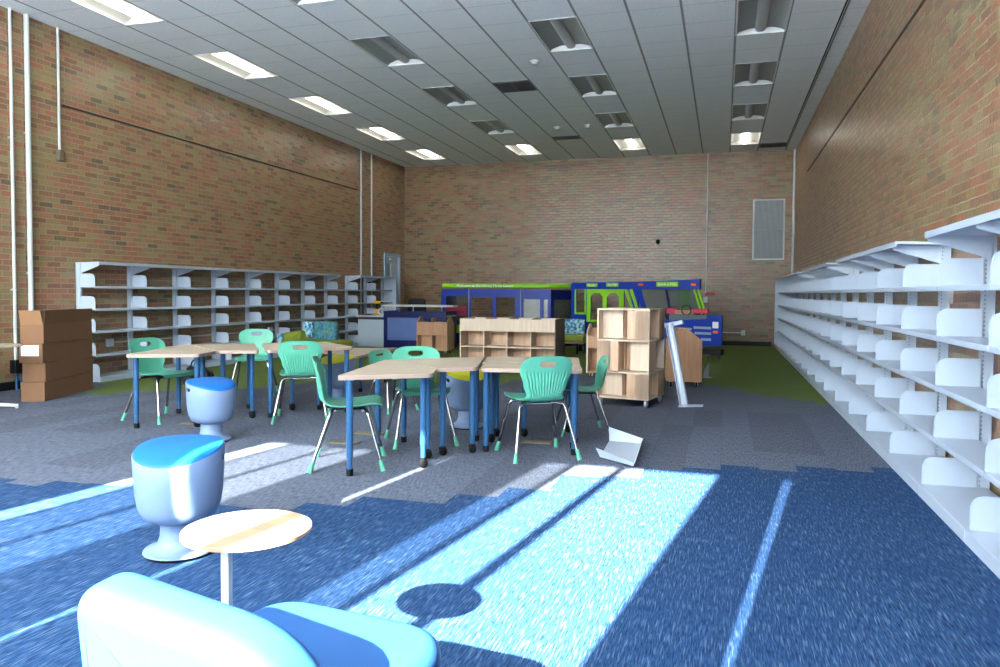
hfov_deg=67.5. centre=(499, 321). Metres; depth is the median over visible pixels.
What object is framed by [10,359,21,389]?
junction box
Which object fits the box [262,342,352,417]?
table
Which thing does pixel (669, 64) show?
ceiling
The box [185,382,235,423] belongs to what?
seat
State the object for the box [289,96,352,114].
ceiling light
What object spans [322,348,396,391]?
table
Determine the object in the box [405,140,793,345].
wall
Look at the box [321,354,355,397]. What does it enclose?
stool
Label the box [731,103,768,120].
ceiling light
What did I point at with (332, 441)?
floor outlet
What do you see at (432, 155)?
lamp
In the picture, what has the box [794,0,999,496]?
wall
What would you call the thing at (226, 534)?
side table
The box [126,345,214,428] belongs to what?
table
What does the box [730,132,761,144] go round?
ceiling light
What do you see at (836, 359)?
bookshelf
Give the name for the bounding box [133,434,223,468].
cushion
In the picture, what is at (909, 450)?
bookshelf
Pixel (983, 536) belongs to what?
bookshelf
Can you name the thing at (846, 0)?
trim
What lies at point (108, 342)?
conduit
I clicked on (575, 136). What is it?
ceiling vent
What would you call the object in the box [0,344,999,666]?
floor
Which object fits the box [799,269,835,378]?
bookshelf
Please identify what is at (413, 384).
chair
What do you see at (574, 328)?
chair
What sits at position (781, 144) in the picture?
ceiling vent
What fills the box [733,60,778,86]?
ceiling light
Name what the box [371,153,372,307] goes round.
conduit
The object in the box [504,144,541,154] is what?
ceiling light
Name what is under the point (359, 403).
chair
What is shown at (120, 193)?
wall
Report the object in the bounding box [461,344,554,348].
shelf
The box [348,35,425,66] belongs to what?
ceiling light
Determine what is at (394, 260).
door
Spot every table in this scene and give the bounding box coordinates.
[0,343,22,407]
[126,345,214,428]
[180,510,311,605]
[190,343,258,417]
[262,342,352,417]
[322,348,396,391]
[338,360,436,475]
[390,357,483,455]
[481,361,581,454]
[485,357,579,442]
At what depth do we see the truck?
14.35 m
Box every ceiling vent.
[493,80,535,92]
[552,135,580,139]
[759,142,787,147]
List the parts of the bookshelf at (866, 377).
shelf, shelf, shelf, shelf, shelf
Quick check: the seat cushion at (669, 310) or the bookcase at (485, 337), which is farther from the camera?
the seat cushion at (669, 310)
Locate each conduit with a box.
[8,8,17,359]
[23,14,33,309]
[56,27,63,161]
[105,323,357,346]
[360,149,361,313]
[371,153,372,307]
[705,153,708,292]
[722,330,744,334]
[791,149,795,272]
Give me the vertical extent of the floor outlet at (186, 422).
0.011 m
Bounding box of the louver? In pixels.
[752,199,784,259]
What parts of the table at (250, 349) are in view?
leg, leg, leg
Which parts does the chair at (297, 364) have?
leg, leg, leg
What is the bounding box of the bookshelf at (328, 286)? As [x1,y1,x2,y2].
[307,273,340,339]
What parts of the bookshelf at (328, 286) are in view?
shelf, shelf, shelf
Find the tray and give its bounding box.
[596,427,642,465]
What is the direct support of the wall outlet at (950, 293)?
attached to the wall at (917, 152)
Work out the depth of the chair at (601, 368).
6.50 m
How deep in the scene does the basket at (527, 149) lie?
17.47 m
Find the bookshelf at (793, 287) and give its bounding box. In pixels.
[785,274,813,360]
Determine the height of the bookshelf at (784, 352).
1.572 m
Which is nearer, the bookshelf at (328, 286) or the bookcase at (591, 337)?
the bookcase at (591, 337)
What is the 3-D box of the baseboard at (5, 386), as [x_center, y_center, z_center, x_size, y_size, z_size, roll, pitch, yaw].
[-6.861,0.894,5.579,0.012,0.100,8.700,1,2,17]
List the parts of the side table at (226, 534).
post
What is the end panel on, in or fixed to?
on the floor
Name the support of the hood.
attached to the truck
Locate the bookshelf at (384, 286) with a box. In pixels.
[367,276,394,314]
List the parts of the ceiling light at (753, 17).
plate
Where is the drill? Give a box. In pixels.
[374,301,382,314]
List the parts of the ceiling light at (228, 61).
plate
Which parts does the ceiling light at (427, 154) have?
plate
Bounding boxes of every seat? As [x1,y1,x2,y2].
[131,442,224,525]
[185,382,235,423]
[446,373,482,410]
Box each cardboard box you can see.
[18,308,91,343]
[19,338,91,362]
[21,372,92,401]
[22,355,92,381]
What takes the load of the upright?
on the floor
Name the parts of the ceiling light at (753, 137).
plate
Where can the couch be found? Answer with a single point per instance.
(317, 331)
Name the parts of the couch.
arm, arm, seat, backrest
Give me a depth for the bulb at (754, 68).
11.36 m
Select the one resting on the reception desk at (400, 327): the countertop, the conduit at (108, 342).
the countertop
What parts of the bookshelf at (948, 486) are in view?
shelf, shelf, shelf, shelf, shelf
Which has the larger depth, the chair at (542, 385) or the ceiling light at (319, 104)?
the ceiling light at (319, 104)
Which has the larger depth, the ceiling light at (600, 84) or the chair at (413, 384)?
the ceiling light at (600, 84)
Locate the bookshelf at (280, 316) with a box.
[250,270,292,357]
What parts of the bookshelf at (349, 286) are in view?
shelf, shelf, shelf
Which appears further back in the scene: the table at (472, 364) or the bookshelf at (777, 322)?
the bookshelf at (777, 322)
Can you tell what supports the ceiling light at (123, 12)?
attached to the ceiling
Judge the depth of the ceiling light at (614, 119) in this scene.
14.48 m
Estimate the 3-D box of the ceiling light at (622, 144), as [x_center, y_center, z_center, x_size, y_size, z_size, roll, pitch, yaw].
[2.896,-3.967,16.657,0.608,0.084,1.218,1,2,17]
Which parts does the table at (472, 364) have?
leg, leg, leg, leg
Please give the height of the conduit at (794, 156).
4.517 m
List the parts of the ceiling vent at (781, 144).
blade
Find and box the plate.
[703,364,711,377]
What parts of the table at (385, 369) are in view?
leg, leg, leg, leg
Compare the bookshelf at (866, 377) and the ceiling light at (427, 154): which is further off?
the ceiling light at (427, 154)
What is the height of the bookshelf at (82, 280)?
1.572 m
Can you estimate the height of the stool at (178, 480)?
0.511 m
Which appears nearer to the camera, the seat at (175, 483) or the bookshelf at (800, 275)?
the seat at (175, 483)
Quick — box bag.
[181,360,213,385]
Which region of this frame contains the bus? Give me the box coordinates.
[441,283,574,345]
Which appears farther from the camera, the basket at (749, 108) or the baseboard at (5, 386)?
the basket at (749, 108)
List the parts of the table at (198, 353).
leg, leg, leg, leg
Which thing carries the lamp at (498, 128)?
on the ceiling light at (489, 127)
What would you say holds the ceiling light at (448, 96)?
attached to the ceiling
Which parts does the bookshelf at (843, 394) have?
shelf, shelf, shelf, shelf, shelf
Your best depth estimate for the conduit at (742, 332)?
17.52 m
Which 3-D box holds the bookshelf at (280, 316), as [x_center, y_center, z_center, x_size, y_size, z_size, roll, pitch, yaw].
[-4.205,-0.131,13.722,0.377,1.572,0.914,1,2,17]
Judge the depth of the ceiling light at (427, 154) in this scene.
18.23 m
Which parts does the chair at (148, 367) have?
leg, leg, leg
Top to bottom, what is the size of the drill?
0.315 m
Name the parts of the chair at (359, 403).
leg, leg, seat mount, leg, leg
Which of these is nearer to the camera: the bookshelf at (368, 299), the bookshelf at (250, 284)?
the bookshelf at (250, 284)
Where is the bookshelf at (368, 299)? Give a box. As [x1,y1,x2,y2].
[348,275,378,324]
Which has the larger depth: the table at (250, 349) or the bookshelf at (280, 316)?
the bookshelf at (280, 316)
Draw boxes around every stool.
[131,434,224,563]
[185,377,235,441]
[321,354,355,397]
[446,369,482,429]
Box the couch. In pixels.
[277,321,352,346]
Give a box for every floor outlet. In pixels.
[179,421,193,424]
[328,440,360,444]
[353,431,383,434]
[520,440,551,443]
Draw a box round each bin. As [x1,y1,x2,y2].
[417,316,453,353]
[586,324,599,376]
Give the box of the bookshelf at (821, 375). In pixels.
[813,263,859,394]
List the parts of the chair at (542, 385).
leg, leg, seat mount, cross rail, leg, leg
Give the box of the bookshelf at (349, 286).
[335,276,357,346]
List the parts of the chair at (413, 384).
leg, leg, leg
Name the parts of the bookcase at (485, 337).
panel, panel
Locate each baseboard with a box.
[0,381,22,390]
[722,341,770,345]
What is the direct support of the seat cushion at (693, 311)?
on the truck
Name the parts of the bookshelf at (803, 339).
shelf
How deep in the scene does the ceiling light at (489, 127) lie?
15.18 m
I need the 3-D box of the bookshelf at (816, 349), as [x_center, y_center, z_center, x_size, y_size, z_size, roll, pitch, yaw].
[4.393,0.058,10.105,0.377,1.572,0.914,1,2,17]
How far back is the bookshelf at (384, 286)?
18.52 m
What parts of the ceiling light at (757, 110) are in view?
plate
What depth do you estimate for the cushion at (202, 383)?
5.90 m
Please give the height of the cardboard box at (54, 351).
0.210 m
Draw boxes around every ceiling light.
[69,0,165,25]
[192,51,277,78]
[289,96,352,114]
[290,0,339,5]
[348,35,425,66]
[356,127,405,140]
[405,149,446,159]
[420,86,477,106]
[469,120,514,134]
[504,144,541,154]
[528,16,593,52]
[568,74,617,96]
[594,112,633,127]
[613,138,646,149]
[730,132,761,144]
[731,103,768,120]
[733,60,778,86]
[735,0,792,35]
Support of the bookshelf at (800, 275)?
on the floor
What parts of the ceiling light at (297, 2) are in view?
plate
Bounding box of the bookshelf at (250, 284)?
[216,269,264,363]
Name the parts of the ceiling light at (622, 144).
plate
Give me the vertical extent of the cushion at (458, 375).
0.086 m
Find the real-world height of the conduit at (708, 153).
3.317 m
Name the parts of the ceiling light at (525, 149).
plate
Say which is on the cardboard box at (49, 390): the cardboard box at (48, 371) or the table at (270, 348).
the cardboard box at (48, 371)
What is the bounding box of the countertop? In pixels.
[382,304,457,306]
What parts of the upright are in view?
foot plate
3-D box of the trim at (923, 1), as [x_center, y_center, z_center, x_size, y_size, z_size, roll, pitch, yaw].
[4.025,-2.689,7.996,0.008,0.025,13.800,1,2,17]
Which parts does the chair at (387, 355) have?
leg, leg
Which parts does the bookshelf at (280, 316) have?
shelf, shelf, shelf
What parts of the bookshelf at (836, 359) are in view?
shelf, shelf, shelf, shelf, shelf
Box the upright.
[664,320,702,406]
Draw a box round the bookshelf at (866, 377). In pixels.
[846,250,917,437]
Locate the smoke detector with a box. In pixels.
[530,59,539,65]
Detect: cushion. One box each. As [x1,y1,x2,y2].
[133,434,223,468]
[186,377,235,390]
[303,321,313,336]
[321,354,354,363]
[446,369,482,380]
[666,308,677,313]
[691,309,708,313]
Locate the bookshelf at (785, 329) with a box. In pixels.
[779,276,802,353]
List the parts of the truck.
window trim, sign plate, panel, door trim, sign plate, slanted trim, corner post, sign plate, panel, green post, green post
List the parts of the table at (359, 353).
leg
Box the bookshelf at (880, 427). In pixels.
[863,241,950,460]
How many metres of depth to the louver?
17.28 m
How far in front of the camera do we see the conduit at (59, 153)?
9.50 m
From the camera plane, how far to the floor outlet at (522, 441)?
5.97 m
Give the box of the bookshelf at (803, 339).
[794,277,827,371]
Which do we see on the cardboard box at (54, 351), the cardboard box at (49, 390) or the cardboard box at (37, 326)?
the cardboard box at (37, 326)
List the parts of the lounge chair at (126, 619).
backrest, seat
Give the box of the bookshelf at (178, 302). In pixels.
[133,264,193,369]
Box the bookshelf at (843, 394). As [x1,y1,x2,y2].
[833,256,893,419]
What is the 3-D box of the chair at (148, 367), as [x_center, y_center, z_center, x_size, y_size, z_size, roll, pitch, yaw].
[-3.153,0.541,6.999,0.518,0.758,0.522,1,2,26]
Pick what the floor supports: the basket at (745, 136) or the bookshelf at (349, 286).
the bookshelf at (349, 286)
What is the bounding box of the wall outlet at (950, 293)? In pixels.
[948,291,952,303]
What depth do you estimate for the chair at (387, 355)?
7.66 m
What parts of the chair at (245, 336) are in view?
leg, leg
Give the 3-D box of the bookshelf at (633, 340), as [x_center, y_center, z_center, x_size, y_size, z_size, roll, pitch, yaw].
[1.431,0.378,8.170,0.576,1.040,0.588,2,2,28]
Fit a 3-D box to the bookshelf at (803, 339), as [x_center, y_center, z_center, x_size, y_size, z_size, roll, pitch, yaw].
[4.915,0.002,11.854,0.377,1.560,0.910,1,2,17]
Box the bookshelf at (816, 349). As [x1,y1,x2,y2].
[806,266,846,385]
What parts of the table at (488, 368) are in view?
leg, leg, leg, leg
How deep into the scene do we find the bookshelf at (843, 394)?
7.89 m
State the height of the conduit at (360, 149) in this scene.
4.487 m
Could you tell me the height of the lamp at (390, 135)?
0.048 m
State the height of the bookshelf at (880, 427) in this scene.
1.572 m
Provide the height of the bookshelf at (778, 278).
1.572 m
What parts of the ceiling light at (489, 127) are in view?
plate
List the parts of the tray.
shelf plate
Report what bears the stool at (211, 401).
on the floor
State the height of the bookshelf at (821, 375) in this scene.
1.572 m
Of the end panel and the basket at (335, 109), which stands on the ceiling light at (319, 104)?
the basket at (335, 109)
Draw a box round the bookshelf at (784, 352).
[782,275,807,356]
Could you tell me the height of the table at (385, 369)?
0.655 m
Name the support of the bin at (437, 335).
on the floor
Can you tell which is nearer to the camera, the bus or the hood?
the hood
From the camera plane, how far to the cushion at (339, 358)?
8.10 m
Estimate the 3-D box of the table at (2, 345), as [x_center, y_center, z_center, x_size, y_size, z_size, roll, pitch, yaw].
[-5.513,0.555,7.438,1.305,0.655,0.651,1,2,17]
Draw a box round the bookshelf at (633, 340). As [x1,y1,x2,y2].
[597,307,664,407]
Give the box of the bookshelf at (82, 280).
[75,262,150,381]
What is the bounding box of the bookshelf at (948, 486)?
[918,217,999,542]
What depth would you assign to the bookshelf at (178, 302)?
11.51 m
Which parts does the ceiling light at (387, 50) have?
plate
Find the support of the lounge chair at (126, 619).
on the floor
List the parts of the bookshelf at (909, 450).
shelf, shelf, shelf, shelf, shelf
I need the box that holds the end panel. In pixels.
[384,277,395,309]
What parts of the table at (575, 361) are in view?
leg, leg, leg, leg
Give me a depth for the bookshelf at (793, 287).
14.03 m
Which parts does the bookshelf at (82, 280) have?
shelf, shelf, shelf, shelf, shelf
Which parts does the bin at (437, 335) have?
panel, panel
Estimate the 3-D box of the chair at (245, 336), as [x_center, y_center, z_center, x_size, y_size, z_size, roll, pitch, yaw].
[-2.864,0.479,8.715,0.522,0.758,0.518,0,2,-10]
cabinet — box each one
[356,315,383,346]
[665,328,701,386]
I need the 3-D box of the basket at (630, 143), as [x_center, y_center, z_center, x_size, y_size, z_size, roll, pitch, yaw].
[2.896,-3.965,16.657,0.140,0.048,1.150,1,2,17]
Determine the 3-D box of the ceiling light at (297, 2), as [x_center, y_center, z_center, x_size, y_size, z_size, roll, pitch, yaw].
[-2.233,-3.674,8.007,0.608,0.084,1.218,1,2,17]
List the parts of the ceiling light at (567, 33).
plate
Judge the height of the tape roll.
0.170 m
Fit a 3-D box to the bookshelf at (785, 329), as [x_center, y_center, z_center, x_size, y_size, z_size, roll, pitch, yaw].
[5.961,-0.129,15.357,0.377,1.572,0.914,1,2,17]
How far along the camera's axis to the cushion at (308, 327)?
13.44 m
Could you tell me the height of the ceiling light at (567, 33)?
0.084 m
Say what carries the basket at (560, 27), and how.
on the ceiling light at (567, 33)
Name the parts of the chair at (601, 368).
leg, leg, seat mount, leg, leg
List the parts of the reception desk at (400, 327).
panel, panel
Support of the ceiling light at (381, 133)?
attached to the ceiling
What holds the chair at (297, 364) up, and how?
on the floor
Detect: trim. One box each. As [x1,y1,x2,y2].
[62,105,357,189]
[787,0,848,141]
[788,0,848,142]
[807,0,924,171]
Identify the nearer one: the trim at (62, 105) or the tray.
the tray
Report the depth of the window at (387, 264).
19.55 m
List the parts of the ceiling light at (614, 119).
plate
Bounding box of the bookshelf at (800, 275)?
[789,272,819,366]
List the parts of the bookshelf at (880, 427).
shelf, shelf, shelf, shelf, shelf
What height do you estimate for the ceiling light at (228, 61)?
0.084 m
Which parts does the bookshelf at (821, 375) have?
shelf, shelf, shelf, shelf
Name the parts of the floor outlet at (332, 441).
flip lid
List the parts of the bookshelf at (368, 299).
shelf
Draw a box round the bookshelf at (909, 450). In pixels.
[886,236,996,493]
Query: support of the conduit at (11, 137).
attached to the wall at (120, 193)
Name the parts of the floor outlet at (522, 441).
flip lid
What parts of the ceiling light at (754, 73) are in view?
plate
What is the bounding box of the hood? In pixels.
[664,315,722,345]
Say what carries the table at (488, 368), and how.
on the floor
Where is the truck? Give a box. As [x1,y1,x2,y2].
[571,279,723,359]
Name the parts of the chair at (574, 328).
backrest, seat frame, seat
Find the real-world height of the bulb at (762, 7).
0.048 m
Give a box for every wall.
[0,6,404,382]
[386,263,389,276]
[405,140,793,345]
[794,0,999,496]
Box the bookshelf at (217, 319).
[177,267,231,366]
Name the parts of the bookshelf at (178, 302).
shelf, shelf, shelf, shelf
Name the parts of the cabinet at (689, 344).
panel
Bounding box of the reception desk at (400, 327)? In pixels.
[382,304,457,348]
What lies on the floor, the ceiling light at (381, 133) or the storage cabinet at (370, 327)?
the storage cabinet at (370, 327)
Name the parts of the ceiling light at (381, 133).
plate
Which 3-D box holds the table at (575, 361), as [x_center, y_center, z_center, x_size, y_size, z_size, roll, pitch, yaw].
[0.259,0.644,6.231,0.792,0.640,0.651,1,2,5]
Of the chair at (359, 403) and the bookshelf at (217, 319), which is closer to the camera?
the chair at (359, 403)
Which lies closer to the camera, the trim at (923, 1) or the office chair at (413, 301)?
the trim at (923, 1)
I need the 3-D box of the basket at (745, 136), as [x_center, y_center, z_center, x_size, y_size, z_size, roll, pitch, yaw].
[5.234,-3.924,15.960,0.140,0.048,1.150,1,2,17]
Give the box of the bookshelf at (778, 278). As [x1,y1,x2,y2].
[776,277,798,350]
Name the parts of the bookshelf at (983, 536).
shelf, shelf, shelf, shelf, shelf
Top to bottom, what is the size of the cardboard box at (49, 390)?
0.211 m
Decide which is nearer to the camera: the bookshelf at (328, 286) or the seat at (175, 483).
the seat at (175, 483)
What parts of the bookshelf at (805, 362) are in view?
shelf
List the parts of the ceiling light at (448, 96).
plate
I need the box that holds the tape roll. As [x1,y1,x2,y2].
[378,308,384,314]
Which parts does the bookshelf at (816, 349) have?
shelf, shelf, shelf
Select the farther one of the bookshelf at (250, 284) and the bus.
the bus
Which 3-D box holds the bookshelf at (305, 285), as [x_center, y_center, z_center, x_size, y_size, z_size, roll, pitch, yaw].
[-3.943,-0.162,14.598,0.377,1.572,0.914,1,2,17]
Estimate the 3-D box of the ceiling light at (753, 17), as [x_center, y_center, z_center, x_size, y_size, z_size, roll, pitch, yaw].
[3.141,-3.676,8.950,0.608,0.084,1.218,1,2,17]
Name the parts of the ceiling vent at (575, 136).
blade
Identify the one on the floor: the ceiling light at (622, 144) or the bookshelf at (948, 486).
the bookshelf at (948, 486)
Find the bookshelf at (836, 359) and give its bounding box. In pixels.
[822,267,874,406]
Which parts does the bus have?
panel, seat, kick panel, panel, panel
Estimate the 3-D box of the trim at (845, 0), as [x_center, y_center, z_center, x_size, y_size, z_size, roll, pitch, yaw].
[3.667,-3.581,7.618,0.034,0.012,18.733,1,2,17]
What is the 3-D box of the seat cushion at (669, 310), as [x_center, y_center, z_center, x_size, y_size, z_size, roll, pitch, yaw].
[3.256,-0.190,14.158,0.210,0.110,0.080,2,3,36]
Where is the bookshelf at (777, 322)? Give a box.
[774,278,794,347]
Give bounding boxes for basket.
[306,97,340,112]
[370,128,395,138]
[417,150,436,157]
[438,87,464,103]
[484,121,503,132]
[517,145,532,153]
[550,19,575,48]
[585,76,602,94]
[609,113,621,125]
[626,139,635,148]
[742,133,748,142]
[745,104,753,117]
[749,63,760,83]
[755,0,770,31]
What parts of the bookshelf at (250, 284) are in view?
shelf, shelf, shelf, shelf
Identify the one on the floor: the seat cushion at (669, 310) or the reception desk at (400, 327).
the reception desk at (400, 327)
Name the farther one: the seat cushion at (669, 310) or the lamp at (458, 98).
the seat cushion at (669, 310)
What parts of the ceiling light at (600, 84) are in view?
plate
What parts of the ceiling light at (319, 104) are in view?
plate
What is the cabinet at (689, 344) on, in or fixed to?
on the floor
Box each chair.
[78,572,440,666]
[121,337,193,424]
[232,329,278,396]
[270,341,329,424]
[307,356,385,473]
[368,350,418,413]
[384,346,458,449]
[407,298,425,310]
[494,356,581,463]
[552,356,609,436]
[565,319,586,353]
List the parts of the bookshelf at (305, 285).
shelf, shelf, shelf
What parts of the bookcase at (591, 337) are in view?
panel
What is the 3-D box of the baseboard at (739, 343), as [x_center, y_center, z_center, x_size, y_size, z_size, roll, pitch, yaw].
[1.873,0.457,18.698,9.240,0.100,0.014,1,2,17]
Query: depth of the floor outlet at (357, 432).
6.33 m
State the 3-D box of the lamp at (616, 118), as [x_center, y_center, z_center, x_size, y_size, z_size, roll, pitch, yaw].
[2.198,-3.881,14.320,0.140,0.048,1.150,1,2,17]
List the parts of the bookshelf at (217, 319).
shelf, shelf, shelf, shelf, shelf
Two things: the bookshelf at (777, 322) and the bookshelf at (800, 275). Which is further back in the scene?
the bookshelf at (777, 322)
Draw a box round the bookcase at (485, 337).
[460,317,564,363]
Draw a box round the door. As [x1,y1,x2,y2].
[384,253,400,310]
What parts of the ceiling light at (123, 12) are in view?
plate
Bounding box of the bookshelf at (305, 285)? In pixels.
[279,272,317,330]
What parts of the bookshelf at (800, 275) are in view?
shelf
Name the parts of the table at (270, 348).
leg, leg, leg, leg, leg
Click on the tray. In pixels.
(622, 447)
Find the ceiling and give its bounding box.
[0,0,870,166]
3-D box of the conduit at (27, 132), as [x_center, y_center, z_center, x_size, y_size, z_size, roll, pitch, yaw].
[-5.736,-1.441,9.117,0.068,4.517,0.060,1,2,17]
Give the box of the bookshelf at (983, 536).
[965,209,999,578]
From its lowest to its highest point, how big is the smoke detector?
0.060 m

